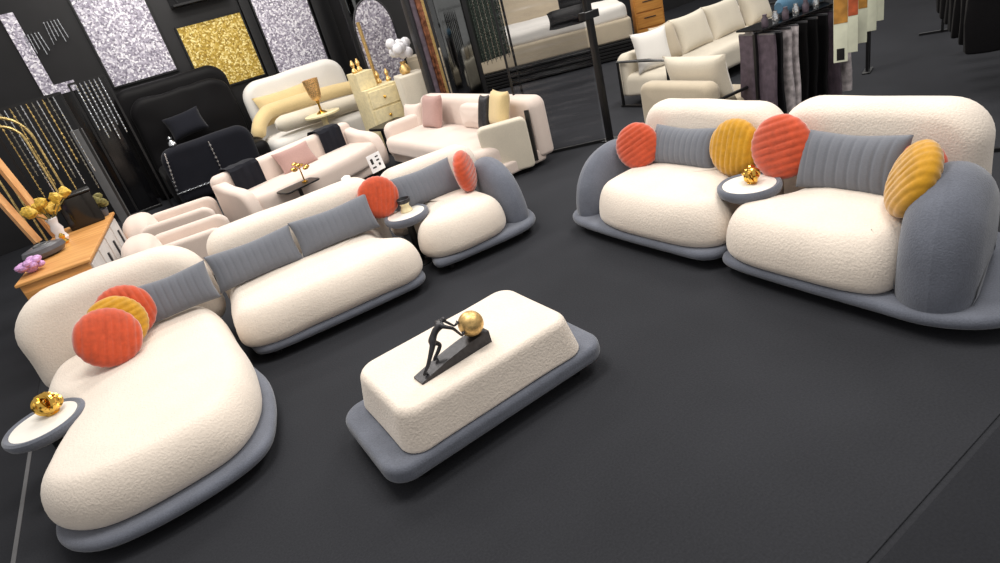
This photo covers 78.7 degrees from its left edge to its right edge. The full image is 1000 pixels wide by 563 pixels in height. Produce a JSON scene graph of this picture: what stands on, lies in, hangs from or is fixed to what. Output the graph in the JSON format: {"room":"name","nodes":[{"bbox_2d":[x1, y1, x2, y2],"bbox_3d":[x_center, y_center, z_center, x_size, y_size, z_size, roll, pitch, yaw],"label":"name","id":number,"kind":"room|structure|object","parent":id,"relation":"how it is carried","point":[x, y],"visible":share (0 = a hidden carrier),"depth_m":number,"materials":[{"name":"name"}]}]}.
{"room":"store","nodes":[
{"label":"store","id":0,"kind":"room"},
{"bbox_2d":[0,0,694,255],"bbox_3d":[-0.376,-7.200,13.901,31.000,4.600,0.300,-28,29,-24],"label":"wall","id":1,"kind":"structure","parent":0,"point":[74,58],"depth_m":10.31,"materials":[{"name":"black paint"}]},
{"bbox_2d":[0,12,76,95],"bbox_3d":[-7.481,-3.701,9.918,0.500,1.300,0.060,-28,29,-24],"label":"panel","id":2,"kind":"object","parent":1,"relation":"attached to","point":[9,20],"visible":0.82,"depth_m":9.85,"materials":[{"name":"silver metal"}]},
{"bbox_2d":[67,0,178,88],"bbox_3d":[-6.433,-4.216,10.482,1.110,1.480,0.085,-28,29,-24],"label":"panel","id":3,"kind":"object","parent":1,"relation":"attached to","point":[125,36],"visible":1,"depth_m":10.47,"materials":[{"name":"silver metal"}]},
{"bbox_2d":[174,11,265,85],"bbox_3d":[-5.162,-4.257,11.333,1.200,1.180,0.085,-28,29,-24],"label":"panel","id":4,"kind":"object","parent":1,"relation":"attached to","point":[224,42],"visible":0.86,"depth_m":11.27,"materials":[{"name":"gold metal"}]},
{"bbox_2d":[236,0,276,76],"bbox_3d":[-4.624,-4.682,11.548,0.170,4.400,0.120,-28,29,-24],"label":"trim","id":5,"kind":"structure","parent":1,"relation":"attached to","point":[244,6],"depth_m":11.53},
{"bbox_2d":[248,0,329,72],"bbox_3d":[-4.129,-5.056,11.781,1.080,2.260,0.085,-28,29,-24],"label":"panel","id":6,"kind":"object","parent":1,"relation":"attached to","point":[289,30],"visible":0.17,"depth_m":11.84,"materials":[{"name":"silver metal"}]},
{"bbox_2d":[309,0,351,80],"bbox_3d":[-3.504,-5.289,12.117,0.340,4.400,0.120,-28,29,-24],"label":"trim","id":7,"kind":"structure","parent":1,"relation":"attached to","point":[321,9],"depth_m":12.22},
{"bbox_2d":[0,0,999,562],"bbox_3d":[4.620,-3.148,8.392,31.000,0.006,16.000,-28,29,-24],"label":"floor","id":8,"kind":"structure","parent":0,"point":[722,414],"depth_m":3.07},
{"bbox_2d":[11,451,31,562],"bbox_3d":[-1.221,2.155,1.227,0.025,0.008,8.200,-28,29,-24],"label":"trim","id":9,"kind":"structure","parent":8,"relation":"on","point":[22,501],"depth_m":3.66,"materials":[{"name":"grey metal"}]},
{"bbox_2d":[0,117,63,242],"bbox_3d":[-5.365,-0.909,7.189,0.700,2.078,0.250,-28,29,-24],"label":"lamp","id":10,"kind":"object","parent":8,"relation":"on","point":[1,118],"visible":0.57,"depth_m":7.02,"materials":[{"name":"gold metal"}]},
{"bbox_2d":[1,397,84,453],"bbox_3d":[-2.655,1.024,3.719,0.450,0.462,0.450,-28,29,-24],"label":"side table","id":11,"kind":"object","parent":8,"relation":"on","point":[33,432],"visible":0.76,"depth_m":3.55,"materials":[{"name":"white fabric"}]},
{"bbox_2d":[30,392,63,416],"bbox_3d":[-2.721,0.729,3.662,0.155,0.146,0.143,-17,26,-3],"label":"ornament","id":12,"kind":"object","parent":11,"relation":"on","point":[47,404],"visible":1,"depth_m":3.62,"materials":[{"name":"gold metal"}]},
{"bbox_2d":[0,92,129,216],"bbox_3d":[-5.169,-1.112,7.402,0.795,2.145,0.060,-28,29,-24],"label":"curtain","id":13,"kind":"object","parent":8,"relation":"on","point":[56,93],"visible":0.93,"depth_m":7.14,"materials":[{"name":"gold metal"}]},
{"bbox_2d":[14,212,126,300],"bbox_3d":[-4.184,-0.038,6.272,0.604,0.800,1.950,-24,27,-17],"label":"base cabinet","id":14,"kind":"object","parent":8,"relation":"on","point":[98,244],"visible":0.35,"depth_m":5.71,"materials":[{"name":"brown wood"}]},
{"bbox_2d":[0,158,54,243],"bbox_3d":[-5.156,-0.950,6.321,0.488,1.203,0.212,-8,27,15],"label":"wooden easel","id":15,"kind":"object","parent":14,"relation":"on","point":[5,172],"visible":0.71,"depth_m":6.37,"materials":[{"name":"brown wood"}]},
{"bbox_2d":[14,255,45,272],"bbox_3d":[-4.166,-0.141,5.405,0.229,0.129,0.223,-28,29,-24],"label":"flower ornament","id":16,"kind":"object","parent":14,"relation":"on","point":[31,264],"visible":1,"depth_m":5.36,"materials":[{"name":"purple plant"}]},
{"bbox_2d":[21,238,65,260],"bbox_3d":[-4.351,-0.301,5.822,0.260,0.130,0.390,4,33,35],"label":"stone bowl","id":17,"kind":"object","parent":14,"relation":"on","point":[46,249],"visible":0.91,"depth_m":5.76,"materials":[{"name":"grey stone"}]},
{"bbox_2d":[45,216,68,238],"bbox_3d":[-4.543,-0.537,6.258,0.130,0.250,0.130,-28,29,-24],"label":"porcelain vase","id":18,"kind":"object","parent":14,"relation":"on","point":[56,228],"visible":0.84,"depth_m":6.22,"materials":[{"name":"white ceramic"}]},
{"bbox_2d":[20,186,71,220],"bbox_3d":[-4.568,-0.724,6.138,0.417,0.299,0.506,-17,26,-2],"label":"bunch","id":19,"kind":"object","parent":18,"relation":"in","point":[39,206],"visible":0.99,"depth_m":6.10,"materials":[{"name":"yellow plant"}]},
{"bbox_2d":[58,186,104,230],"bbox_3d":[-4.595,-0.796,6.665,0.360,0.365,0.260,-31,30,-28],"label":"box","id":20,"kind":"object","parent":14,"relation":"on","point":[80,210],"visible":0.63,"depth_m":6.58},
{"bbox_2d":[70,128,130,223],"bbox_3d":[-5.399,-1.285,8.422,0.200,1.660,0.240,-28,29,-24],"label":"panel","id":21,"kind":"object","parent":8,"relation":"on","point":[98,173],"visible":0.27,"depth_m":8.32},
{"bbox_2d":[52,84,161,221],"bbox_3d":[-6.561,-2.144,10.235,0.700,2.120,0.480,-28,29,-24],"label":"column","id":22,"kind":"structure","parent":8,"relation":"on","point":[118,150],"depth_m":10.08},
{"bbox_2d":[67,74,173,212],"bbox_3d":[-5.860,-2.037,9.514,0.515,2.225,0.060,-28,29,-24],"label":"curtain","id":23,"kind":"object","parent":8,"relation":"on","point":[101,75],"visible":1,"depth_m":9.26,"materials":[{"name":"silver glass"}]},
{"bbox_2d":[15,245,276,551],"bbox_3d":[-2.403,0.564,3.990,1.451,0.895,2.570,-28,29,-24],"label":"sofa","id":24,"kind":"object","parent":8,"relation":"on","point":[158,433],"visible":0.86,"depth_m":3.45,"materials":[{"name":"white fabric"}]},
{"bbox_2d":[72,308,142,367],"bbox_3d":[-2.611,0.372,4.067,0.260,0.375,0.410,7,34,39],"label":"round cushion","id":25,"kind":"object","parent":24,"relation":"on","point":[104,337],"visible":1,"depth_m":4.00,"materials":[{"name":"orange fabric"}]},
{"bbox_2d":[86,296,148,338],"bbox_3d":[-2.655,0.288,4.235,0.220,0.357,0.390,6,33,37],"label":"round cushion","id":26,"kind":"object","parent":24,"relation":"on","point":[131,306],"visible":0.38,"depth_m":4.25,"materials":[{"name":"yellow fabric"}]},
{"bbox_2d":[94,285,156,331],"bbox_3d":[-2.694,0.221,4.388,0.220,0.378,0.392,12,37,44],"label":"round cushion","id":27,"kind":"object","parent":24,"relation":"on","point":[139,295],"visible":0.31,"depth_m":4.40,"materials":[{"name":"orange fabric"}]},
{"bbox_2d":[138,260,220,323],"bbox_3d":[-2.449,0.090,4.599,0.560,0.287,0.187,-25,28,-19],"label":"lumbar cushion","id":28,"kind":"object","parent":24,"relation":"on","point":[192,286],"visible":0.85,"depth_m":4.56,"materials":[{"name":"grey fabric"}]},
{"bbox_2d":[122,197,222,238],"bbox_3d":[-4.009,-0.642,7.543,1.070,0.640,0.690,-23,27,-13],"label":"armchair","id":29,"kind":"object","parent":8,"relation":"on","point":[177,216],"visible":0.31,"depth_m":7.26,"materials":[{"name":"fabric"}]},
{"bbox_2d":[121,214,229,275],"bbox_3d":[-3.412,-0.308,6.554,1.070,0.640,0.690,-23,27,-13],"label":"armchair","id":30,"kind":"object","parent":8,"relation":"on","point":[192,237],"visible":0.25,"depth_m":6.34,"materials":[{"name":"fabric"}]},
{"bbox_2d":[113,66,271,202],"bbox_3d":[-5.168,-2.526,10.433,1.947,1.946,1.987,-28,29,-24],"label":"bed","id":31,"kind":"object","parent":8,"relation":"on","point":[185,170],"visible":0.72,"depth_m":10.37,"materials":[{"name":"fabric"}]},
{"bbox_2d":[161,106,209,141],"bbox_3d":[-5.348,-2.682,10.389,0.644,0.444,0.263,-31,30,-27],"label":"lumbar cushion","id":32,"kind":"object","parent":31,"relation":"on","point":[189,122],"visible":1,"depth_m":10.31,"materials":[{"name":"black fabric"}]},
{"bbox_2d":[277,177,319,195],"bbox_3d":[-2.456,-1.016,7.663,0.300,0.420,0.500,10,36,42],"label":"table","id":33,"kind":"object","parent":8,"relation":"on","point":[298,186],"visible":0.61,"depth_m":7.55,"materials":[{"name":"black wood"}]},
{"bbox_2d":[210,122,388,222],"bbox_3d":[-2.612,-1.499,8.278,0.990,0.690,2.270,9,35,40],"label":"sofa","id":34,"kind":"object","parent":8,"relation":"on","point":[236,203],"visible":0.66,"depth_m":8.05,"materials":[{"name":"fabric"}]},
{"bbox_2d":[219,158,266,189],"bbox_3d":[-3.367,-1.348,8.019,0.312,0.436,0.420,9,35,40],"label":"throw","id":35,"kind":"object","parent":34,"relation":"on","point":[246,174],"visible":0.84,"depth_m":7.91,"materials":[{"name":"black fabric"}]},
{"bbox_2d":[271,140,317,173],"bbox_3d":[-2.779,-1.680,8.306,0.214,0.300,0.582,8,35,40],"label":"square cushion","id":36,"kind":"object","parent":34,"relation":"on","point":[300,153],"visible":0.88,"depth_m":8.24,"materials":[{"name":"pink fabric"}]},
{"bbox_2d":[307,124,345,153],"bbox_3d":[-2.513,-2.026,8.897,0.312,0.456,0.380,9,35,40],"label":"throw","id":37,"kind":"object","parent":34,"relation":"on","point":[331,137],"visible":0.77,"depth_m":8.78,"materials":[{"name":"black fabric"}]},
{"bbox_2d":[244,59,365,150],"bbox_3d":[-3.411,-3.221,11.219,2.508,1.379,1.595,-28,29,-24],"label":"sofa","id":38,"kind":"object","parent":8,"relation":"on","point":[332,80],"visible":0.48,"depth_m":11.13,"materials":[{"name":"white fabric"}]},
{"bbox_2d":[252,83,314,126],"bbox_3d":[-3.948,-3.275,11.253,1.050,0.523,0.274,-28,29,-24],"label":"square cushion","id":39,"kind":"object","parent":38,"relation":"on","point":[261,101],"visible":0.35,"depth_m":11.12,"materials":[{"name":"fabric"}]},
{"bbox_2d":[274,94,358,131],"bbox_3d":[-3.111,-2.970,10.693,1.687,0.338,0.290,-28,29,-24],"label":"bolster cushion","id":40,"kind":"object","parent":38,"relation":"on","point":[287,122],"visible":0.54,"depth_m":10.50,"materials":[{"name":"beige fabric"}]},
{"bbox_2d":[206,178,425,355],"bbox_3d":[-1.517,-0.178,5.011,1.523,0.844,1.244,-25,28,-19],"label":"sofa","id":41,"kind":"object","parent":8,"relation":"on","point":[273,311],"visible":0.85,"depth_m":4.69,"materials":[{"name":"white fabric"}]},
{"bbox_2d":[203,225,302,292],"bbox_3d":[-1.963,-0.186,4.893,0.690,0.287,0.196,-25,28,-19],"label":"lumbar cushion","id":42,"kind":"object","parent":41,"relation":"on","point":[233,267],"visible":1,"depth_m":4.83,"materials":[{"name":"grey fabric"}]},
{"bbox_2d":[287,194,380,257],"bbox_3d":[-1.382,-0.472,5.109,0.690,0.287,0.196,-25,28,-19],"label":"lumbar cushion","id":43,"kind":"object","parent":41,"relation":"on","point":[317,232],"visible":1,"depth_m":5.04,"materials":[{"name":"grey fabric"}]},
{"bbox_2d":[357,176,398,218],"bbox_3d":[-1.057,-0.731,5.299,0.369,0.359,0.188,-24,27,-17],"label":"round cushion","id":44,"kind":"object","parent":41,"relation":"on","point":[381,193],"visible":0.91,"depth_m":5.24,"materials":[{"name":"orange fabric"}]},
{"bbox_2d":[305,108,339,125],"bbox_3d":[-2.913,-2.516,10.472,0.600,0.765,0.600,-28,29,-24],"label":"pedestal table","id":45,"kind":"object","parent":8,"relation":"on","point":[323,116],"visible":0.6,"depth_m":10.22,"materials":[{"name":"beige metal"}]},
{"bbox_2d":[302,77,326,114],"bbox_3d":[-3.075,-3.089,10.180,0.260,0.560,0.260,-28,29,-24],"label":"vase","id":46,"kind":"object","parent":45,"relation":"on","point":[311,86],"visible":1,"depth_m":10.06,"materials":[{"name":"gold metal"}]},
{"bbox_2d":[339,0,366,69],"bbox_3d":[-2.515,-4.649,12.129,0.800,2.800,0.300,-28,29,-24],"label":"wall","id":47,"kind":"structure","parent":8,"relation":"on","point":[347,6],"depth_m":11.68,"materials":[{"name":"black paint"}]},
{"bbox_2d":[347,69,404,149],"bbox_3d":[-1.959,-2.887,10.118,0.580,1.250,0.615,-28,29,-24],"label":"table","id":48,"kind":"object","parent":8,"relation":"on","point":[377,104],"visible":0.59,"depth_m":9.86,"materials":[{"name":"beige wood"}]},
{"bbox_2d":[353,0,404,80],"bbox_3d":[-2.019,-3.790,10.769,0.757,2.268,0.250,-28,29,-24],"label":"arched mirror","id":49,"kind":"object","parent":8,"relation":"on","point":[377,24],"visible":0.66,"depth_m":10.47,"materials":[{"name":"silver metal"}]},
{"bbox_2d":[384,204,431,265],"bbox_3d":[-0.759,-0.386,5.398,0.400,0.492,0.400,-28,29,-24],"label":"side table","id":50,"kind":"object","parent":8,"relation":"on","point":[397,220],"visible":0.85,"depth_m":5.25,"materials":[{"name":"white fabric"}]},
{"bbox_2d":[394,69,427,107],"bbox_3d":[-1.311,-2.846,9.893,0.440,1.060,0.500,-23,27,-13],"label":"base cabinet","id":51,"kind":"object","parent":8,"relation":"on","point":[411,87],"visible":0.3,"depth_m":9.54,"materials":[{"name":"fabric"}]},
{"bbox_2d":[385,37,412,74],"bbox_3d":[-1.534,-3.528,9.505,0.370,0.565,0.426,-16,26,0],"label":"flower ornament","id":52,"kind":"object","parent":51,"relation":"on","point":[397,48],"visible":1,"depth_m":9.46,"materials":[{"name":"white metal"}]},
{"bbox_2d":[400,0,450,93],"bbox_3d":[-1.132,-3.647,9.274,0.400,2.900,0.260,-28,29,-24],"label":"column","id":53,"kind":"structure","parent":8,"relation":"on","point":[416,13],"depth_m":9.23,"materials":[{"name":"brown metal"}]},
{"bbox_2d":[427,0,488,93],"bbox_3d":[-0.718,-3.870,9.595,0.640,2.800,0.200,-25,28,-19],"label":"mirror panel","id":54,"kind":"object","parent":8,"relation":"on","point":[451,21],"visible":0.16,"depth_m":9.66,"materials":[{"name":"grey mirror"}]},
{"bbox_2d":[381,144,535,268],"bbox_3d":[-0.381,-0.740,5.547,1.181,0.786,1.179,-25,28,-19],"label":"sofa","id":55,"kind":"object","parent":8,"relation":"on","point":[458,225],"visible":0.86,"depth_m":5.24,"materials":[{"name":"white fabric"}]},
{"bbox_2d":[391,157,460,210],"bbox_3d":[-0.692,-0.863,5.492,0.640,0.297,0.190,-25,28,-19],"label":"lumbar cushion","id":56,"kind":"object","parent":55,"relation":"on","point":[433,181],"visible":0.87,"depth_m":5.44,"materials":[{"name":"grey fabric"}]},
{"bbox_2d":[452,150,476,191],"bbox_3d":[-0.312,-0.984,5.450,0.158,0.372,0.378,-8,27,15],"label":"round cushion","id":57,"kind":"object","parent":55,"relation":"on","point":[464,170],"visible":1,"depth_m":5.33,"materials":[{"name":"orange fabric"}]},
{"bbox_2d":[384,93,553,173],"bbox_3d":[-0.561,-1.926,7.973,1.047,0.790,2.905,-28,29,-24],"label":"sofa","id":58,"kind":"object","parent":8,"relation":"on","point":[523,140],"visible":0.8,"depth_m":7.13,"materials":[{"name":"fabric"}]},
{"bbox_2d":[422,95,441,127],"bbox_3d":[-0.944,-2.354,8.470,0.223,0.438,0.520,-28,29,-24],"label":"square cushion","id":59,"kind":"object","parent":58,"relation":"on","point":[431,105],"visible":0.99,"depth_m":8.33,"materials":[{"name":"pink fabric"}]},
{"bbox_2d":[460,102,478,127],"bbox_3d":[-0.298,-2.108,7.753,0.200,0.310,0.620,-28,29,-24],"label":"tufted cushion","id":60,"kind":"object","parent":58,"relation":"on","point":[468,110],"depth_m":7.73,"materials":[{"name":"fabric"}]},
{"bbox_2d":[478,95,489,127],"bbox_3d":[-0.189,-1.994,7.220,0.168,0.399,0.200,-28,29,-24],"label":"square cushion","id":61,"kind":"object","parent":58,"relation":"on","point":[483,101],"visible":0.77,"depth_m":7.16,"materials":[{"name":"black fabric"}]},
{"bbox_2d":[488,89,509,123],"bbox_3d":[-0.011,-1.987,7.026,0.216,0.399,0.441,-23,27,-15],"label":"square cushion","id":62,"kind":"object","parent":58,"relation":"on","point":[499,102],"visible":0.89,"depth_m":6.89,"materials":[{"name":"yellow fabric"}]},
{"bbox_2d":[346,290,599,482],"bbox_3d":[-0.163,0.503,3.397,1.380,0.422,0.740,-28,29,-24],"label":"ottoman","id":63,"kind":"object","parent":8,"relation":"on","point":[407,427],"visible":0.91,"depth_m":3.13,"materials":[{"name":"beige fabric"}]},
{"bbox_2d":[414,310,491,384],"bbox_3d":[-0.269,0.295,3.104,0.443,0.253,0.136,-30,29,-27],"label":"sculpture","id":64,"kind":"object","parent":63,"relation":"on","point":[470,324],"visible":1,"depth_m":3.11,"materials":[{"name":"brown metal"}]},
{"bbox_2d":[465,0,523,93],"bbox_3d":[-0.154,-4.194,10.344,0.748,2.425,0.075,-28,29,-24],"label":"curtain","id":65,"kind":"object","parent":8,"relation":"on","point":[480,12],"visible":0.94,"depth_m":10.31,"materials":[{"name":"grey fabric"}]},
{"bbox_2d":[490,0,604,153],"bbox_3d":[0.478,-2.778,6.897,0.962,2.700,0.042,-11,27,11],"label":"screen","id":66,"kind":"object","parent":8,"relation":"on","point":[491,1],"visible":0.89,"depth_m":7.14,"materials":[{"name":"black metal"}]},
{"bbox_2d":[481,0,633,91],"bbox_3d":[0.882,-5.511,12.952,3.550,1.900,2.400,-11,27,10],"label":"upholstered bed","id":67,"kind":"object","parent":8,"relation":"on","point":[540,52],"visible":0.56,"depth_m":12.18,"materials":[{"name":"beige fabric"}]},
{"bbox_2d":[547,4,585,29],"bbox_3d":[1.193,-4.711,10.865,0.704,0.305,0.335,-11,26,9],"label":"square cushion","id":68,"kind":"object","parent":67,"relation":"on","point":[568,16],"visible":0.91,"depth_m":10.78,"materials":[{"name":"black fabric"}]},
{"bbox_2d":[578,0,617,142],"bbox_3d":[0.944,-3.092,6.686,0.200,3.200,0.200,-28,29,-24],"label":"post","id":69,"kind":"object","parent":8,"relation":"on","point":[589,14],"visible":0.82,"depth_m":6.97,"materials":[{"name":"black metal"}]},
{"bbox_2d":[630,0,664,33],"bbox_3d":[2.995,-5.512,12.401,0.565,1.350,0.620,-11,27,10],"label":"wooden chest","id":70,"kind":"object","parent":8,"relation":"on","point":[646,14],"visible":0.52,"depth_m":12.19,"materials":[{"name":"orange wood"}]},
{"bbox_2d":[573,98,784,261],"bbox_3d":[1.282,-0.854,4.744,1.090,0.875,1.670,-28,29,-24],"label":"sofa","id":71,"kind":"object","parent":8,"relation":"on","point":[677,209],"visible":0.66,"depth_m":4.44,"materials":[{"name":"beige fabric"}]},
{"bbox_2d":[616,122,655,167],"bbox_3d":[1.104,-1.090,4.904,0.368,0.361,0.186,10,36,41],"label":"round cushion","id":72,"kind":"object","parent":71,"relation":"on","point":[635,143],"visible":0.93,"depth_m":4.84,"materials":[{"name":"orange fabric"}]},
{"bbox_2d":[653,124,716,167],"bbox_3d":[1.402,-1.029,4.651,0.196,0.291,0.602,-28,29,-23],"label":"lumbar cushion","id":73,"kind":"object","parent":71,"relation":"on","point":[675,145],"visible":0.94,"depth_m":4.57,"materials":[{"name":"grey fabric"}]},
{"bbox_2d":[709,118,756,175],"bbox_3d":[1.629,-0.929,4.237,0.201,0.388,0.387,-23,27,-15],"label":"round cushion","id":74,"kind":"object","parent":71,"relation":"on","point":[730,151],"visible":0.84,"depth_m":4.18,"materials":[{"name":"yellow fabric"}]},
{"bbox_2d":[640,80,748,122],"bbox_3d":[2.185,-1.909,6.512,0.960,0.660,1.040,-27,28,-21],"label":"armchair","id":75,"kind":"object","parent":8,"relation":"on","point":[653,92],"visible":0.37,"depth_m":6.19,"materials":[{"name":"beige fabric"}]},
{"bbox_2d":[662,54,736,98],"bbox_3d":[2.046,-2.102,6.286,0.258,0.485,0.844,-26,28,-20],"label":"square cushion","id":76,"kind":"object","parent":75,"relation":"on","point":[714,67],"visible":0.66,"depth_m":6.07,"materials":[{"name":"beige fabric"}]},
{"bbox_2d":[616,2,775,107],"bbox_3d":[3.133,-3.399,8.901,3.204,0.709,1.038,-30,29,-27],"label":"sofa","id":77,"kind":"object","parent":8,"relation":"on","point":[631,82],"visible":0.3,"depth_m":8.40,"materials":[{"name":"beige fabric"}]},
{"bbox_2d":[630,25,670,74],"bbox_3d":[2.048,-3.121,8.220,0.501,0.514,0.306,-17,26,-2],"label":"square cushion","id":78,"kind":"object","parent":77,"relation":"on","point":[653,44],"visible":0.88,"depth_m":8.12,"materials":[{"name":"white fabric"}]},
{"bbox_2d":[648,20,682,56],"bbox_3d":[2.281,-3.285,8.411,0.445,0.514,0.309,-31,30,-28],"label":"square cushion","id":79,"kind":"object","parent":77,"relation":"on","point":[674,45],"visible":0.4,"depth_m":8.33,"materials":[{"name":"beige fabric"}]},
{"bbox_2d":[669,8,713,53],"bbox_3d":[2.724,-3.547,8.679,0.743,0.514,0.309,-31,30,-28],"label":"square cushion","id":80,"kind":"object","parent":77,"relation":"on","point":[693,31],"visible":0.86,"depth_m":8.54,"materials":[{"name":"beige fabric"}]},
{"bbox_2d":[701,0,744,39],"bbox_3d":[3.304,-3.883,9.016,0.783,0.514,0.309,-31,30,-28],"label":"square cushion","id":81,"kind":"object","parent":77,"relation":"on","point":[724,17],"visible":0.88,"depth_m":8.87,"materials":[{"name":"beige fabric"}]},
{"bbox_2d":[737,0,771,25],"bbox_3d":[3.905,-4.225,9.354,0.604,0.514,0.309,-31,30,-28],"label":"square cushion","id":82,"kind":"object","parent":77,"relation":"on","point":[752,11],"visible":0.92,"depth_m":9.23,"materials":[{"name":"beige fabric"}]},
{"bbox_2d":[717,172,782,203],"bbox_3d":[1.683,-0.422,4.084,0.400,0.512,0.400,-28,29,-24],"label":"side table","id":83,"kind":"object","parent":8,"relation":"on","point":[733,189],"visible":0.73,"depth_m":3.91,"materials":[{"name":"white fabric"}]},
{"bbox_2d":[736,0,832,98],"bbox_3d":[2.989,-2.123,6.086,1.180,1.050,0.500,-24,27,-17],"label":"rack","id":84,"kind":"object","parent":8,"relation":"on","point":[756,28],"visible":0.5,"depth_m":5.79,"materials":[{"name":"metal"}]},
{"bbox_2d":[738,33,777,104],"bbox_3d":[2.507,-1.960,5.904,0.074,0.925,0.420,-24,27,-17],"label":"sample","id":85,"kind":"object","parent":84,"relation":"hanging from","point":[767,47],"visible":0.67,"depth_m":5.82,"materials":[{"name":"fabric"}]},
{"bbox_2d":[745,30,786,113],"bbox_3d":[2.575,-2.005,5.921,0.073,0.895,0.420,-24,27,-17],"label":"sample","id":86,"kind":"object","parent":84,"relation":"hanging from","point":[779,33],"visible":0.23,"depth_m":5.74,"materials":[{"name":"fabric"}]},
{"bbox_2d":[765,27,795,113],"bbox_3d":[2.675,-2.065,5.949,0.068,0.865,0.420,-24,27,-17],"label":"sample","id":87,"kind":"object","parent":84,"relation":"hanging from","point":[789,87],"visible":0.24,"depth_m":5.78,"materials":[{"name":"fabric"}]},
{"bbox_2d":[736,0,832,32],"bbox_3d":[2.846,-2.580,5.893,1.180,0.020,0.320,-24,27,-17],"label":"shelf","id":88,"kind":"object","parent":84,"relation":"attached to","point":[755,28],"depth_m":5.78,"materials":[{"name":"black metal"}]},
{"bbox_2d":[776,24,800,104],"bbox_3d":[2.756,-2.072,5.987,0.074,0.925,0.420,-24,27,-17],"label":"sample","id":89,"kind":"object","parent":84,"relation":"hanging from","point":[795,27],"visible":0.2,"depth_m":5.78,"materials":[{"name":"fabric"}]},
{"bbox_2d":[782,20,808,101],"bbox_3d":[2.854,-2.132,6.015,0.074,0.895,0.420,-24,27,-17],"label":"sample","id":90,"kind":"object","parent":84,"relation":"hanging from","point":[802,36],"visible":0.34,"depth_m":5.83,"materials":[{"name":"black fabric"}]},
{"bbox_2d":[774,0,824,15],"bbox_3d":[2.962,-2.758,5.957,0.660,0.170,0.170,-24,27,-17],"label":"bolster","id":91,"kind":"object","parent":84,"relation":"on","point":[779,4],"visible":0.65,"depth_m":5.84,"materials":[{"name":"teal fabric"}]},
{"bbox_2d":[792,17,818,98],"bbox_3d":[2.964,-2.196,6.046,0.068,0.865,0.420,-24,27,-17],"label":"sample","id":92,"kind":"object","parent":84,"relation":"hanging from","point":[812,26],"visible":0.28,"depth_m":5.88,"materials":[{"name":"black fabric"}]},
{"bbox_2d":[800,13,828,95],"bbox_3d":[3.089,-2.224,6.099,0.074,0.925,0.420,-24,27,-17],"label":"sample","id":93,"kind":"object","parent":84,"relation":"hanging from","point":[822,21],"visible":0.23,"depth_m":5.92,"materials":[{"name":"black fabric"}]},
{"bbox_2d":[811,9,841,94],"bbox_3d":[3.236,-2.305,6.143,0.075,0.895,0.420,-24,27,-17],"label":"sample","id":94,"kind":"object","parent":84,"relation":"hanging from","point":[834,69],"visible":0.19,"depth_m":6.06,"materials":[{"name":"fabric"}]},
{"bbox_2d":[822,6,851,90],"bbox_3d":[3.355,-2.374,6.178,0.069,0.865,0.420,-24,27,-17],"label":"sample","id":95,"kind":"object","parent":84,"relation":"hanging from","point":[846,67],"visible":0.12,"depth_m":6.14,"materials":[{"name":"fabric"}]},
{"bbox_2d":[722,95,999,329],"bbox_3d":[2.162,-0.464,3.452,1.119,0.906,1.671,-28,29,-24],"label":"sofa","id":96,"kind":"object","parent":8,"relation":"on","point":[937,264],"visible":0.93,"depth_m":3.23,"materials":[{"name":"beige fabric"}]},
{"bbox_2d":[751,114,809,179],"bbox_3d":[1.805,-0.861,3.916,0.210,0.412,0.412,-23,27,-14],"label":"round cushion","id":97,"kind":"object","parent":96,"relation":"on","point":[778,143],"visible":0.91,"depth_m":3.85,"materials":[{"name":"orange fabric"}]},
{"bbox_2d":[795,129,913,195],"bbox_3d":[2.058,-0.698,3.590,0.216,0.338,0.623,-28,28,-23],"label":"lumbar cushion","id":98,"kind":"object","parent":96,"relation":"on","point":[864,164],"visible":0.89,"depth_m":3.52,"materials":[{"name":"grey fabric"}]},
{"bbox_2d":[884,139,944,217],"bbox_3d":[2.114,-0.524,3.126,0.239,0.383,0.409,-6,28,19],"label":"round cushion","id":99,"kind":"object","parent":96,"relation":"on","point":[919,167],"visible":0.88,"depth_m":3.02,"materials":[{"name":"yellow fabric"}]},
{"bbox_2d":[862,31,872,74],"bbox_3d":[3.618,-2.549,6.204,0.145,1.375,2.416,6,34,37],"label":"card stand","id":100,"kind":"object","parent":8,"relation":"on","point":[868,69],"visible":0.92,"depth_m":7.15,"materials":[{"name":"black metal"}]},
{"bbox_2d":[833,0,847,62],"bbox_3d":[2.938,-2.241,5.261,0.110,0.685,0.020,1,31,31],"label":"card","id":101,"kind":"object","parent":100,"relation":"hanging from","point":[840,7],"visible":1,"depth_m":5.29,"materials":[{"name":"white paper"}]},
{"bbox_2d":[848,0,857,52],"bbox_3d":[3.234,-2.482,5.615,0.110,0.725,0.020,1,31,31],"label":"card","id":102,"kind":"object","parent":100,"relation":"hanging from","point":[852,4],"visible":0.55,"depth_m":5.66,"materials":[{"name":"white paper"}]},
{"bbox_2d":[858,0,867,43],"bbox_3d":[3.543,-2.735,5.985,0.110,0.765,0.020,1,31,31],"label":"card","id":103,"kind":"object","parent":100,"relation":"hanging from","point":[862,4],"visible":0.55,"depth_m":6.05,"materials":[{"name":"white paper"}]},
{"bbox_2d":[867,0,876,31],"bbox_3d":[3.900,-3.041,6.411,0.110,0.785,0.020,1,31,31],"label":"card","id":104,"kind":"object","parent":100,"relation":"hanging from","point":[872,4],"visible":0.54,"depth_m":6.50,"materials":[{"name":"white paper"}]},
{"bbox_2d":[919,19,999,151],"bbox_3d":[4.610,-2.814,5.898,0.500,1.615,4.530,0,30,29],"label":"rail","id":105,"kind":"object","parent":8,"relation":"on","point":[996,149],"visible":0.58,"depth_m":7.92,"materials":[{"name":"black metal"}]},
{"bbox_2d":[963,0,999,53],"bbox_3d":[4.057,-2.442,4.919,0.458,1.124,0.203,0,30,29],"label":"garment","id":106,"kind":"object","parent":105,"relation":"hanging from","point":[982,17],"visible":1,"depth_m":5.08,"materials":[{"name":"black fabric"}]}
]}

